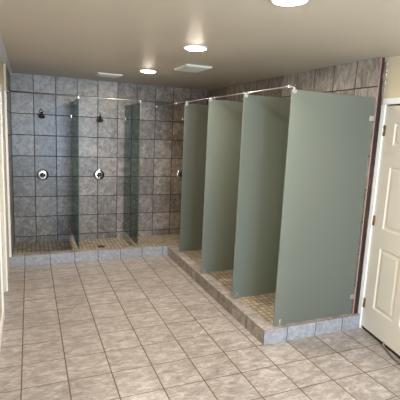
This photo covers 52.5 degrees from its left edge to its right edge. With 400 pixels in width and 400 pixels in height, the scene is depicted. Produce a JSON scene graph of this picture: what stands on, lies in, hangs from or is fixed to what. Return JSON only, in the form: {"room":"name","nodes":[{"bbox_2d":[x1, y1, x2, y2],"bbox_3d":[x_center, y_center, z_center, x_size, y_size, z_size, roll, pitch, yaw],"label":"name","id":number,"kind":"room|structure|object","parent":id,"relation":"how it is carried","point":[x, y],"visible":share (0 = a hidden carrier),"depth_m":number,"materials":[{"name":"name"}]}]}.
{"room":"communal shower room","nodes":[
{"label":"communal shower room","id":0,"kind":"room"},
{"bbox_2d":[0,57,14,320],"bbox_3d":[-1.178,0.138,2.000,0.174,2.447,8.278,-1,10,-23],"label":"wall","id":1,"kind":"structure","parent":0,"point":[1,62],"depth_m":4.68,"materials":[{"name":"beige paint"}]},
{"bbox_2d":[0,311,3,348],"bbox_3d":[-0.670,1.509,1.038,0.014,0.100,5.685,-1,10,-23],"label":"baseboard","id":2,"kind":"structure","parent":1,"relation":"attached to","point":[2,315],"depth_m":3.40,"materials":[{"name":"white paint"}]},
{"bbox_2d":[0,183,3,285],"bbox_3d":[-1.907,0.007,3.802,0.040,2.038,0.641,-1,10,-23],"label":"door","id":3,"kind":"structure","parent":1,"relation":"in","point":[0,183],"depth_m":4.12,"materials":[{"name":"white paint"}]},
{"bbox_2d":[0,84,7,318],"bbox_3d":[-1.862,-0.025,3.815,0.015,2.120,0.785,-1,10,-23],"label":"trim","id":4,"kind":"structure","parent":1,"relation":"attached to","point":[1,114],"depth_m":4.02,"materials":[{"name":"white paint"}]},
{"bbox_2d":[0,35,11,73],"bbox_3d":[-1.038,-1.055,1.840,0.060,0.030,8.278,-1,10,-23],"label":"trim","id":5,"kind":"structure","parent":1,"relation":"attached to","point":[3,55],"depth_m":4.20,"materials":[{"name":"paint"}]},
{"bbox_2d":[4,91,10,256],"bbox_3d":[-2.290,-0.278,4.837,0.022,1.989,0.017,-1,10,-23],"label":"trim","id":6,"kind":"structure","parent":1,"relation":"attached to","point":[5,100],"depth_m":4.82,"materials":[{"name":"white paint"}]},
{"bbox_2d":[7,89,173,103],"bbox_3d":[-1.307,-1.304,5.176,2.090,0.052,0.052,-1,10,-23],"label":"support rod","id":7,"kind":"object","parent":1,"relation":"attached to","point":[7,89],"visible":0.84,"depth_m":5.11,"materials":[{"name":"metal"}]},
{"bbox_2d":[10,73,207,242],"bbox_3d":[-1.143,-0.601,6.516,4.100,2.447,0.150,-1,10,-23],"label":"wall","id":8,"kind":"structure","parent":0,"point":[42,209],"depth_m":6.21,"materials":[{"name":"tile"}]},
{"bbox_2d":[39,109,44,118],"bbox_3d":[-2.245,-1.227,5.759,0.082,0.143,0.174,-1,10,-23],"label":"shower fixture","id":9,"kind":"object","parent":8,"relation":"attached to","point":[41,115],"visible":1,"depth_m":5.72,"materials":[{"name":"silver metal"}]},
{"bbox_2d":[37,169,48,180],"bbox_3d":[-2.303,-0.364,5.945,0.168,0.168,0.078,-1,10,-23],"label":"shower valve","id":10,"kind":"object","parent":8,"relation":"attached to","point":[42,174],"visible":1,"depth_m":5.96,"materials":[{"name":"silver metal"}]},
{"bbox_2d":[70,96,79,248],"bbox_3d":[-1.748,-0.402,5.679,0.026,1.999,0.972,-1,10,-23],"label":"screen","id":11,"kind":"object","parent":8,"relation":"attached to","point":[74,115],"visible":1,"depth_m":5.59,"materials":[{"name":"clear glass"}]},
{"bbox_2d":[93,169,103,179],"bbox_3d":[-1.552,-0.386,6.257,0.168,0.168,0.078,-1,10,-23],"label":"shower valve","id":12,"kind":"object","parent":8,"relation":"attached to","point":[98,174],"visible":1,"depth_m":6.27,"materials":[{"name":"silver metal"}]},
{"bbox_2d":[97,113,102,121],"bbox_3d":[-1.495,-1.234,6.073,0.082,0.143,0.174,-1,10,-23],"label":"shower fixture","id":13,"kind":"object","parent":8,"relation":"attached to","point":[100,119],"visible":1,"depth_m":6.04,"materials":[{"name":"silver metal"}]},
{"bbox_2d":[123,100,141,245],"bbox_3d":[-1.012,-0.419,5.986,0.026,1.999,0.972,-1,10,-23],"label":"screen","id":14,"kind":"object","parent":8,"relation":"attached to","point":[132,120],"visible":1,"depth_m":5.95,"materials":[{"name":"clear glass"}]},
{"bbox_2d":[177,169,181,178],"bbox_3d":[-0.299,-0.424,6.778,0.168,0.168,0.078,-1,10,-23],"label":"shower valve","id":15,"kind":"object","parent":8,"relation":"attached to","point":[179,173],"visible":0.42,"depth_m":6.78,"materials":[{"name":"silver metal"}]},
{"bbox_2d":[154,86,285,107],"bbox_3d":[-0.004,-1.183,4.799,0.057,0.052,3.647,-1,10,-23],"label":"support rod","id":16,"kind":"object","parent":8,"relation":"attached to","point":[176,103],"visible":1,"depth_m":4.12,"materials":[{"name":"metal"}]},
{"bbox_2d":[0,234,399,399],"bbox_3d":[0.422,1.354,2.868,4.100,0.112,8.628,-1,10,-23],"label":"floor","id":17,"kind":"structure","parent":0,"point":[137,328],"depth_m":3.37,"materials":[{"name":"tile"}]},
{"bbox_2d":[382,342,399,364],"bbox_3d":[1.592,1.274,3.269,0.058,0.045,0.454,1,9,-11],"label":"cord","id":18,"kind":"object","parent":17,"relation":"on","point":[385,348],"visible":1,"depth_m":3.34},
{"bbox_2d":[0,0,399,89],"bbox_3d":[0.536,-1.151,2.458,4.100,0.100,8.628,-1,10,-23],"label":"ceiling","id":19,"kind":"structure","parent":0,"point":[247,41],"depth_m":3.04,"materials":[{"name":"paint"}]},
{"bbox_2d":[95,73,122,77],"bbox_3d":[-1.205,-1.644,5.360,0.320,0.019,0.240,-1,10,-23],"label":"ceiling vent","id":20,"kind":"object","parent":19,"relation":"in","point":[96,74],"visible":1,"depth_m":5.30,"materials":[{"name":"plastic"}]},
{"bbox_2d":[139,69,156,72],"bbox_3d":[-0.619,-1.534,4.846,0.206,0.020,0.206,-1,10,-23],"label":"recessed light","id":21,"kind":"object","parent":19,"relation":"in","point":[141,70],"visible":1,"depth_m":4.79,"materials":[{"name":"white paint"}]},
{"bbox_2d":[174,64,211,72],"bbox_3d":[-0.081,-1.448,4.483,0.300,0.021,0.400,-1,10,-23],"label":"ceiling vent","id":22,"kind":"object","parent":19,"relation":"in","point":[187,67],"visible":1,"depth_m":4.41,"materials":[{"name":"plastic"}]},
{"bbox_2d":[183,45,207,50],"bbox_3d":[-0.037,-1.272,3.411,0.206,0.020,0.206,-1,10,-23],"label":"recessed light","id":23,"kind":"object","parent":19,"relation":"in","point":[187,47],"visible":1,"depth_m":3.37,"materials":[{"name":"white paint"}]},
{"bbox_2d":[270,0,308,5],"bbox_3d":[0.465,-1.035,2.103,0.206,0.020,0.206,-1,10,-23],"label":"recessed light","id":24,"kind":"object","parent":19,"relation":"in","point":[277,2],"visible":1,"depth_m":2.12,"materials":[{"name":"white paint"}]},
{"bbox_2d":[208,56,381,313],"bbox_3d":[0.788,-0.312,5.292,0.012,2.447,3.648,-1,10,-23],"label":"wall","id":25,"kind":"structure","parent":0,"point":[358,78],"depth_m":3.96,"materials":[{"name":"tile"}]},
{"bbox_2d":[9,244,359,344],"bbox_3d":[-0.219,0.892,4.834,4.049,0.130,1.770,8,11,29],"label":"shower curb","id":26,"kind":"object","parent":25,"relation":"attached to","point":[266,333],"depth_m":4.30,"materials":[{"name":"tile"}]},
{"bbox_2d":[179,101,207,251],"bbox_3d":[0.184,-0.290,5.543,0.910,2.008,0.032,-1,10,-23],"label":"screen","id":27,"kind":"object","parent":26,"relation":"on","point":[195,115],"visible":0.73,"depth_m":5.42,"materials":[{"name":"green glass"}]},
{"bbox_2d":[201,97,242,272],"bbox_3d":[0.494,-0.145,4.744,0.958,2.008,0.032,-1,10,-23],"label":"screen","id":28,"kind":"object","parent":26,"relation":"on","point":[224,126],"visible":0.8,"depth_m":4.63,"materials":[{"name":"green glass"}]},
{"bbox_2d":[231,91,290,297],"bbox_3d":[0.793,-0.019,4.056,0.940,2.008,0.032,-1,10,-23],"label":"screen","id":29,"kind":"object","parent":26,"relation":"on","point":[265,119],"visible":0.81,"depth_m":3.96,"materials":[{"name":"green glass"}]},
{"bbox_2d":[273,85,374,325],"bbox_3d":[1.052,0.087,3.486,0.906,2.008,0.032,-1,10,-23],"label":"screen","id":30,"kind":"object","parent":26,"relation":"on","point":[328,142],"visible":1,"depth_m":3.47,"materials":[{"name":"green glass"}]},
{"bbox_2d":[354,57,384,313],"bbox_3d":[1.507,-0.076,3.659,0.047,2.315,0.050,-1,10,-23],"label":"trim","id":31,"kind":"structure","parent":25,"relation":"attached to","point":[383,58],"depth_m":3.63,"materials":[{"name":"brown wood"}]},
{"bbox_2d":[355,55,399,326],"bbox_3d":[1.798,0.070,3.240,0.120,2.447,8.278,-1,10,-23],"label":"wall","id":32,"kind":"structure","parent":0,"point":[392,87],"depth_m":3.46,"materials":[{"name":"beige paint"}]},
{"bbox_2d":[358,97,399,328],"bbox_3d":[1.786,0.243,3.241,0.130,2.105,1.022,-1,10,-23],"label":"trim","id":33,"kind":"structure","parent":32,"relation":"attached to","point":[386,101],"depth_m":3.61,"materials":[{"name":"white paint"}]},
{"bbox_2d":[361,105,399,358],"bbox_3d":[1.626,0.272,3.224,0.110,2.032,0.900,1,9,-11],"label":"door","id":34,"kind":"structure","parent":32,"relation":"in","point":[381,302],"depth_m":3.47,"materials":[{"name":"beige paint"}]}
]}

